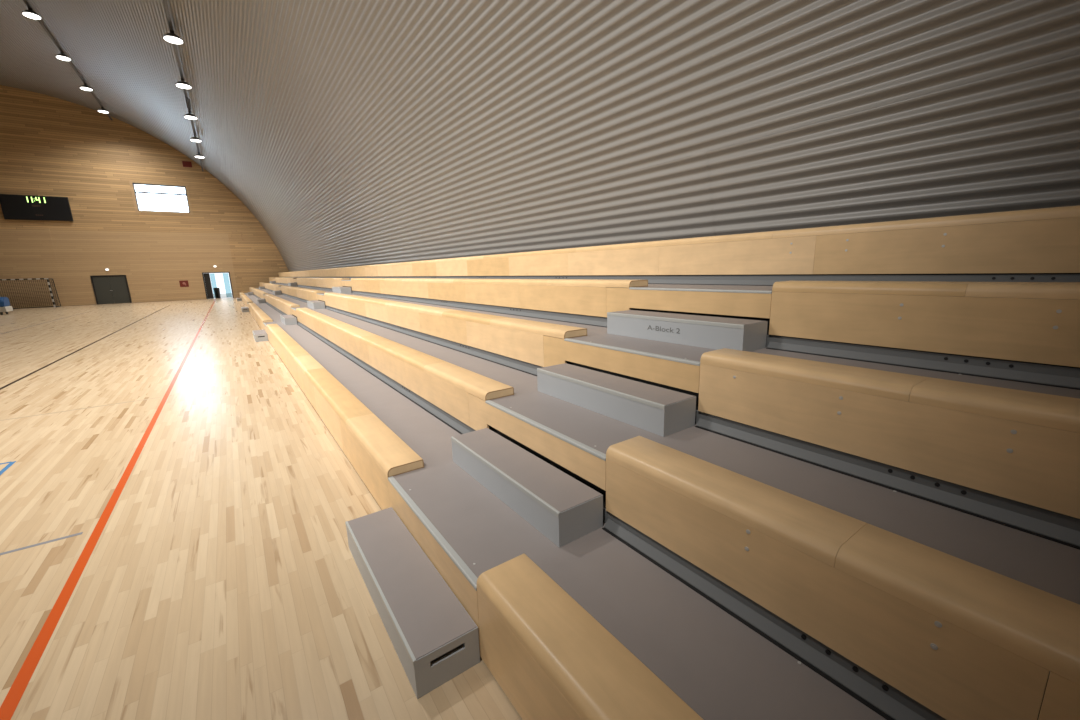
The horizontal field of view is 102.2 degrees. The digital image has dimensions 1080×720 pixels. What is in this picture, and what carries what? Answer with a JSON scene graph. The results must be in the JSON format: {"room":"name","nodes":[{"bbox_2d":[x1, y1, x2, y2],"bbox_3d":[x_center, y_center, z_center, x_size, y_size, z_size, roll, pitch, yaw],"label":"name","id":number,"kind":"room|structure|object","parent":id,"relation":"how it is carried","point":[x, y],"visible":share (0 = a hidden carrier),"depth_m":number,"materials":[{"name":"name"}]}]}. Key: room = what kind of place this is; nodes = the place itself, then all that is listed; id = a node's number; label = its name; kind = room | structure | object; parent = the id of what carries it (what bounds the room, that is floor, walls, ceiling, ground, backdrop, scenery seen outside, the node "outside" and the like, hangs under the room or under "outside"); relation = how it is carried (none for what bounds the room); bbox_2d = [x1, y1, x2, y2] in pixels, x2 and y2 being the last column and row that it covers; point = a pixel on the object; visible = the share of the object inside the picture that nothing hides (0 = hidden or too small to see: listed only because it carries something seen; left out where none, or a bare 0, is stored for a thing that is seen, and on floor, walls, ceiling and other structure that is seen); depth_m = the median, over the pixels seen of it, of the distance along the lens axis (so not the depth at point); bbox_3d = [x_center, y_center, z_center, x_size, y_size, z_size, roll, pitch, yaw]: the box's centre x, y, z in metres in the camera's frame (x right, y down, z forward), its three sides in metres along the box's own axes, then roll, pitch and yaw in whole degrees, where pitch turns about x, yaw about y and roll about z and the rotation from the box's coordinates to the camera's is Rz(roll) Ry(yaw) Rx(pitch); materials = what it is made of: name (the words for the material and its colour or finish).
{"room":"arena","nodes":[
{"label":"arena","id":0,"kind":"room"},
{"bbox_2d":[0,85,288,305],"bbox_3d":[-37.064,-11.275,30.706,33.760,15.041,0.300,-10,14,-34],"label":"wall","id":1,"kind":"structure","parent":0,"point":[50,146],"depth_m":32.94,"materials":[{"name":"brown wood"}]},
{"bbox_2d":[0,229,62,307],"bbox_3d":[-40.881,-5.897,28.765,12.200,5.480,0.043,-10,14,-34],"label":"wall panel","id":2,"kind":"object","parent":1,"relation":"attached to","point":[24,254],"depth_m":31.37,"materials":[{"name":"brown wood"}]},
{"bbox_2d":[0,194,72,220],"bbox_3d":[-36.031,-10.885,31.196,3.380,1.680,0.166,-10,14,-34],"label":"scoreboard","id":3,"kind":"object","parent":1,"relation":"attached to","point":[14,207],"visible":1,"depth_m":31.10,"materials":[{"name":"black plastic"}]},
{"bbox_2d":[44,229,67,305],"bbox_3d":[-35.798,-6.808,32.242,0.250,5.600,0.059,-10,14,-34],"label":"trim","id":4,"kind":"structure","parent":1,"relation":"attached to","point":[47,231],"depth_m":32.20,"materials":[{"name":"brown wood"}]},
{"bbox_2d":[90,275,131,303],"bbox_3d":[-33.528,-5.508,34.078,2.010,2.180,0.130,-10,14,-34],"label":"door","id":5,"kind":"structure","parent":1,"relation":"in","point":[108,289],"depth_m":34.06,"materials":[{"name":"metal"}]},
{"bbox_2d":[50,230,237,305],"bbox_3d":[-31.346,-7.535,35.318,10.670,5.480,0.043,-10,14,-34],"label":"wall panel","id":6,"kind":"object","parent":1,"relation":"attached to","point":[153,264],"depth_m":34.96,"materials":[{"name":"brown wood"}]},
{"bbox_2d":[129,181,192,214],"bbox_3d":[-30.402,-12.995,35.057,3.570,2.380,0.170,-10,14,-34],"label":"window","id":7,"kind":"structure","parent":1,"relation":"in","point":[151,197],"depth_m":35.03,"materials":[{"name":"white glass"}]},
{"bbox_2d":[179,280,188,286],"bbox_3d":[-29.872,-6.403,36.550,0.580,0.520,0.027,-10,14,-34],"label":"sign","id":8,"kind":"object","parent":1,"relation":"attached to","point":[182,283],"visible":1,"depth_m":36.55,"materials":[{"name":"red plastic"}]},
{"bbox_2d":[182,161,191,166],"bbox_3d":[-28.773,-15.969,35.519,0.600,0.440,0.120,-10,14,-34],"label":"alarm box","id":9,"kind":"object","parent":1,"relation":"attached to","point":[185,163],"visible":1,"depth_m":35.47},
{"bbox_2d":[202,272,233,298],"bbox_3d":[-28.077,-6.515,37.994,1.938,2.249,0.320,-10,14,-34],"label":"door","id":10,"kind":"structure","parent":1,"relation":"in","point":[206,276],"depth_m":37.83,"materials":[{"name":"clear glass"}]},
{"bbox_2d":[0,297,522,719],"bbox_3d":[-21.557,0.221,11.017,33.960,0.201,53.300,-10,14,-34],"label":"floor","id":11,"kind":"structure","parent":0,"point":[175,507],"depth_m":3.08,"materials":[{"name":"beige wood"}]},
{"bbox_2d":[0,297,12,314],"bbox_3d":[-32.226,-3.088,25.210,1.950,1.018,1.000,-10,14,-34],"label":"trolley","id":12,"kind":"object","parent":11,"relation":"on","point":[4,301],"visible":0.99,"depth_m":25.48,"materials":[{"name":"blue plastic"}]},
{"bbox_2d":[0,278,60,308],"bbox_3d":[-36.546,-4.672,30.734,3.244,2.082,1.212,-10,14,-34],"label":"goal","id":13,"kind":"object","parent":11,"relation":"on","point":[52,296],"visible":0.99,"depth_m":31.15,"materials":[{"name":"metal"}]},
{"bbox_2d":[241,307,248,311],"bbox_3d":[-15.663,-2.686,23.128,0.305,0.194,1.307,-10,14,-34],"label":"step","id":14,"kind":"structure","parent":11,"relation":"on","point":[244,309],"depth_m":22.64,"materials":[{"name":"grey paint"}]},
{"bbox_2d":[253,330,267,341],"bbox_3d":[-8.224,-0.721,12.796,0.305,0.194,1.307,-10,14,-34],"label":"step","id":15,"kind":"structure","parent":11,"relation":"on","point":[259,335],"depth_m":12.32,"materials":[{"name":"grey paint"}]},
{"bbox_2d":[345,507,479,698],"bbox_3d":[-0.785,1.244,2.463,0.305,0.194,1.307,-10,14,-34],"label":"step","id":16,"kind":"structure","parent":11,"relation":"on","point":[433,637],"depth_m":2.17,"materials":[{"name":"grey paint"}]},
{"bbox_2d":[241,293,945,719],"bbox_3d":[-11.299,-1.879,18.002,0.837,0.486,50.900,-10,14,-34],"label":"tier","id":17,"kind":"object","parent":11,"relation":"on","point":[727,656],"visible":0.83,"depth_m":1.94,"materials":[{"name":"metal"}]},
{"bbox_2d":[241,295,252,306],"bbox_3d":[-19.160,-3.855,28.437,0.262,0.440,11.536,-10,14,-34],"label":"bench","id":18,"kind":"object","parent":17,"relation":"on","point":[245,299],"visible":0.94,"depth_m":26.93,"materials":[{"name":"brown wood"}]},
{"bbox_2d":[248,303,272,329],"bbox_3d":[-11.721,-1.889,18.105,0.262,0.440,11.536,-10,14,-34],"label":"bench","id":19,"kind":"object","parent":17,"relation":"on","point":[260,317],"visible":0.98,"depth_m":16.04,"materials":[{"name":"brown wood"}]},
{"bbox_2d":[257,299,265,302],"bbox_3d":[-15.036,-3.185,23.485,0.305,0.194,1.307,-10,14,-34],"label":"step","id":20,"kind":"structure","parent":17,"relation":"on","point":[258,300],"depth_m":23.00,"materials":[{"name":"grey paint"}]},
{"bbox_2d":[280,315,296,324],"bbox_3d":[-7.597,-1.220,13.152,0.305,0.194,1.307,-10,14,-34],"label":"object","id":21,"kind":"object","parent":17,"relation":"on","point":[285,319],"visible":1,"depth_m":12.68,"materials":[{"name":"grey paint"}]},
{"bbox_2d":[266,324,423,509],"bbox_3d":[-4.282,0.076,7.772,0.262,0.440,11.536,-10,14,-34],"label":"bench","id":22,"kind":"object","parent":17,"relation":"on","point":[373,449],"visible":0.98,"depth_m":4.20,"materials":[{"name":"brown wood"}]},
{"bbox_2d":[451,428,602,547],"bbox_3d":[-0.158,0.745,2.819,0.305,0.194,1.307,-10,14,-34],"label":"step","id":23,"kind":"structure","parent":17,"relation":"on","point":[564,509],"depth_m":2.54,"materials":[{"name":"grey paint"}]},
{"bbox_2d":[477,554,703,719],"bbox_3d":[1.495,1.602,-0.252,0.262,0.440,5.779,-10,14,-34],"label":"bench","id":24,"kind":"object","parent":17,"relation":"on","point":[552,659],"visible":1,"depth_m":1.61,"materials":[{"name":"brown wood"}]},
{"bbox_2d":[252,288,1079,719],"bbox_3d":[-10.663,-2.380,18.365,0.837,0.487,50.900,-10,14,-34],"label":"tier","id":25,"kind":"object","parent":17,"relation":"on","point":[1034,546],"visible":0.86,"depth_m":2.12,"materials":[{"name":"metal"}]},
{"bbox_2d":[253,289,267,298],"bbox_3d":[-18.525,-4.391,28.793,0.262,0.370,11.536,-10,14,-34],"label":"bench","id":26,"kind":"object","parent":25,"relation":"on","point":[257,292],"visible":0.97,"depth_m":27.35,"materials":[{"name":"brown wood"}]},
{"bbox_2d":[273,290,281,294],"bbox_3d":[-14.400,-3.688,23.847,0.305,0.194,1.307,-10,14,-34],"label":"step","id":27,"kind":"structure","parent":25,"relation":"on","point":[277,292],"depth_m":23.35,"materials":[{"name":"grey paint"}]},
{"bbox_2d":[265,294,299,314],"bbox_3d":[-11.085,-2.426,18.460,0.262,0.370,11.536,-10,14,-34],"label":"bench","id":28,"kind":"object","parent":25,"relation":"on","point":[281,304],"visible":0.98,"depth_m":16.68,"materials":[{"name":"brown wood"}]},
{"bbox_2d":[307,300,324,308],"bbox_3d":[-6.961,-1.723,13.514,0.305,0.194,1.307,-10,14,-34],"label":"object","id":29,"kind":"object","parent":25,"relation":"on","point":[314,304],"visible":1,"depth_m":13.04,"materials":[{"name":"grey paint"}]},
{"bbox_2d":[296,308,513,426],"bbox_3d":[-3.646,-0.461,8.127,0.262,0.370,11.536,-10,14,-34],"label":"bench","id":30,"kind":"object","parent":25,"relation":"on","point":[446,385],"visible":0.98,"depth_m":4.80,"materials":[{"name":"brown wood"}]},
{"bbox_2d":[537,363,695,436],"bbox_3d":[0.478,0.242,3.181,0.305,0.194,1.307,-10,14,-34],"label":"step","id":31,"kind":"structure","parent":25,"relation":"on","point":[663,412],"depth_m":2.91,"materials":[{"name":"grey paint"}]},
{"bbox_2d":[263,282,1079,409],"bbox_3d":[-10.026,-2.883,18.728,0.837,0.487,50.900,-10,14,-34],"label":"tier","id":32,"kind":"object","parent":25,"relation":"on","point":[672,366],"visible":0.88,"depth_m":2.91,"materials":[{"name":"dark steel"},{"name":"birch"},{"name":"grey floor covering"}]},
{"bbox_2d":[264,283,283,290],"bbox_3d":[-17.888,-4.894,29.155,0.262,0.370,11.536,-10,14,-34],"label":"bench","id":33,"kind":"object","parent":32,"relation":"on","point":[274,287],"visible":0.94,"depth_m":27.92,"materials":[{"name":"brown wood"}]},
{"bbox_2d":[288,283,296,286],"bbox_3d":[-13.764,-4.190,24.210,0.305,0.194,1.307,-10,14,-34],"label":"step","id":34,"kind":"structure","parent":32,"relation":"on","point":[289,284],"depth_m":23.71,"materials":[{"name":"grey paint"}]},
{"bbox_2d":[281,286,324,300],"bbox_3d":[-10.449,-2.929,18.822,0.262,0.370,11.536,-10,14,-34],"label":"bench","id":35,"kind":"object","parent":32,"relation":"on","point":[307,294],"visible":0.97,"depth_m":17.18,"materials":[{"name":"brown wood"}]},
{"bbox_2d":[332,287,351,293],"bbox_3d":[-6.325,-2.225,13.877,0.305,0.194,1.307,-10,14,-34],"label":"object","id":36,"kind":"object","parent":32,"relation":"on","point":[343,290],"visible":0.96,"depth_m":13.40,"materials":[{"name":"grey paint"}]},
{"bbox_2d":[324,292,586,366],"bbox_3d":[-3.010,-0.964,8.490,0.262,0.370,11.536,-10,14,-34],"label":"bench","id":37,"kind":"object","parent":32,"relation":"on","point":[519,339],"visible":0.99,"depth_m":5.31,"materials":[{"name":"brown wood"}]},
{"bbox_2d":[273,274,1079,367],"bbox_3d":[-9.390,-3.385,19.090,0.837,0.487,50.900,-10,14,-34],"label":"tier","id":38,"kind":"object","parent":32,"relation":"on","point":[749,297],"visible":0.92,"depth_m":3.65,"materials":[{"name":"wood"}]},
{"bbox_2d":[275,278,296,283],"bbox_3d":[-17.252,-5.396,29.518,0.262,0.370,11.536,-10,14,-34],"label":"bench","id":39,"kind":"object","parent":38,"relation":"on","point":[278,280],"visible":0.89,"depth_m":28.57,"materials":[{"name":"brown wood"}]},
{"bbox_2d":[297,278,349,287],"bbox_3d":[-9.813,-3.431,19.185,0.262,0.370,11.536,-10,14,-34],"label":"bench","id":40,"kind":"object","parent":38,"relation":"on","point":[317,282],"visible":0.98,"depth_m":17.59,"materials":[{"name":"brown wood"}]},
{"bbox_2d":[351,278,647,316],"bbox_3d":[-2.374,-1.466,8.852,0.262,0.370,11.536,-10,14,-34],"label":"bench","id":41,"kind":"object","parent":38,"relation":"on","point":[572,296],"visible":1,"depth_m":5.81,"materials":[{"name":"brown wood"}]},
{"bbox_2d":[363,273,1079,276],"bbox_3d":[-8.715,-3.851,19.488,0.885,0.399,50.900,-10,14,-34],"label":"tier","id":42,"kind":"object","parent":38,"relation":"on","point":[962,273],"visible":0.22,"depth_m":3.46,"materials":[{"name":"metal"}]},
{"bbox_2d":[278,205,1079,276],"bbox_3d":[-8.989,-3.884,19.284,0.266,0.370,50.899,-10,14,-34],"label":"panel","id":43,"kind":"object","parent":42,"relation":"on","point":[1043,240],"visible":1,"depth_m":3.42,"materials":[{"name":"brown wood"}]},
{"bbox_2d":[769,281,1079,366],"bbox_3d":[3.401,0.060,0.827,0.266,0.370,5.779,-10,14,-34],"label":"bench","id":44,"kind":"object","parent":38,"relation":"on","point":[1035,322],"visible":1,"depth_m":2.34,"materials":[{"name":"brown wood"}]},
{"bbox_2d":[607,310,767,351],"bbox_3d":[1.115,-0.260,3.544,0.305,0.194,1.307,-10,14,-34],"label":"step","id":45,"kind":"structure","parent":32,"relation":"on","point":[710,332],"depth_m":3.29,"materials":[{"name":"grey paint"}]},
{"bbox_2d":[698,348,1079,518],"bbox_3d":[2.765,0.563,0.465,0.266,0.370,5.779,-10,14,-34],"label":"bench","id":46,"kind":"object","parent":32,"relation":"on","point":[1016,445],"visible":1,"depth_m":1.86,"materials":[{"name":"brown wood"}]},
{"bbox_2d":[606,436,1079,719],"bbox_3d":[2.129,1.065,0.102,0.266,0.370,5.779,-10,14,-34],"label":"bench","id":47,"kind":"object","parent":25,"relation":"on","point":[962,639],"visible":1,"depth_m":1.41,"materials":[{"name":"brown wood"}]},
{"bbox_2d":[0,0,1079,271],"bbox_3d":[-21.738,-7.197,9.426,33.356,14.982,52.820,-10,14,-34],"label":"ceiling","id":48,"kind":"structure","parent":0,"point":[354,132],"depth_m":6.18,"materials":[{"name":"grey metal"}]},
{"bbox_2d":[23,0,112,119],"bbox_3d":[-22.450,-15.568,19.215,0.100,0.294,33.500,-10,14,-34],"label":"cable tray","id":49,"kind":"object","parent":48,"relation":"hanging from","point":[25,1],"visible":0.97,"depth_m":22.45,"materials":[{"name":"black metal"}]},
{"bbox_2d":[22,8,40,19],"bbox_3d":[-22.297,-15.234,19.077,0.570,0.301,0.570,-10,14,-34],"label":"lamp","id":50,"kind":"object","parent":49,"relation":"attached to","point":[30,13],"visible":1,"depth_m":19.02,"materials":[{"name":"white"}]},
{"bbox_2d":[55,51,70,60],"bbox_3d":[-24.965,-15.939,22.782,0.570,0.301,0.570,-10,14,-34],"label":"lamp","id":51,"kind":"object","parent":49,"relation":"attached to","point":[61,56],"visible":1,"depth_m":22.71,"materials":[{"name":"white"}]},
{"bbox_2d":[80,83,92,90],"bbox_3d":[-27.639,-16.645,26.496,0.570,0.301,0.570,-10,14,-34],"label":"lamp","id":52,"kind":"object","parent":49,"relation":"attached to","point":[84,87],"visible":1,"depth_m":26.43,"materials":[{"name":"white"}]},
{"bbox_2d":[97,107,108,112],"bbox_3d":[-30.266,-17.339,30.145,0.570,0.301,0.570,-10,14,-34],"label":"lamp","id":53,"kind":"object","parent":49,"relation":"attached to","point":[102,110],"visible":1,"depth_m":30.09,"materials":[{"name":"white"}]},
{"bbox_2d":[163,0,203,170],"bbox_3d":[-16.555,-12.808,20.244,0.100,0.354,39.500,-10,14,-34],"label":"cable tray","id":54,"kind":"object","parent":48,"relation":"hanging from","point":[164,1],"visible":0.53,"depth_m":17.64,"materials":[{"name":"black metal"}]},
{"bbox_2d":[163,30,182,43],"bbox_3d":[-13.110,-11.575,15.540,0.570,0.301,0.570,-10,14,-34],"label":"lamp","id":55,"kind":"object","parent":54,"relation":"attached to","point":[170,37],"visible":1,"depth_m":15.47,"materials":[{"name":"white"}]},
{"bbox_2d":[175,78,191,88],"bbox_3d":[-15.824,-12.292,19.310,0.570,0.301,0.570,-10,14,-34],"label":"lamp","id":56,"kind":"object","parent":54,"relation":"attached to","point":[182,84],"visible":1,"depth_m":19.23,"materials":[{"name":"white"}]},
{"bbox_2d":[185,96,190,109],"bbox_3d":[-17.183,-12.530,21.275,0.138,0.574,0.501,-4,12,-13],"label":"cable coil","id":57,"kind":"object","parent":54,"relation":"hanging from","point":[185,96],"visible":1,"depth_m":21.18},
{"bbox_2d":[184,111,196,119],"bbox_3d":[-18.567,-13.017,23.119,0.570,0.301,0.570,-10,14,-34],"label":"lamp","id":58,"kind":"object","parent":54,"relation":"attached to","point":[188,116],"visible":1,"depth_m":23.05,"materials":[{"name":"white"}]},
{"bbox_2d":[190,135,201,141],"bbox_3d":[-21.368,-13.756,27.009,0.570,0.301,0.570,-10,14,-34],"label":"lamp","id":59,"kind":"object","parent":54,"relation":"attached to","point":[194,138],"visible":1,"depth_m":26.95,"materials":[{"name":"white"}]},
{"bbox_2d":[195,152,204,157],"bbox_3d":[-24.024,-14.458,30.699,0.570,0.301,0.570,-10,14,-34],"label":"lamp","id":60,"kind":"object","parent":54,"relation":"attached to","point":[198,155],"visible":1,"depth_m":30.60,"materials":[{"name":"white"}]},
{"label":"outside","id":61,"kind":"structure","parent":0,"visible":0},
{"bbox_2d":[213,293,232,298],"bbox_3d":[-30.748,-6.628,44.865,14.000,0.190,13.700,-10,14,-34],"label":"ground","id":62,"kind":"structure","parent":61,"point":[221,295],"depth_m":41.94,"materials":[{"name":"white"}]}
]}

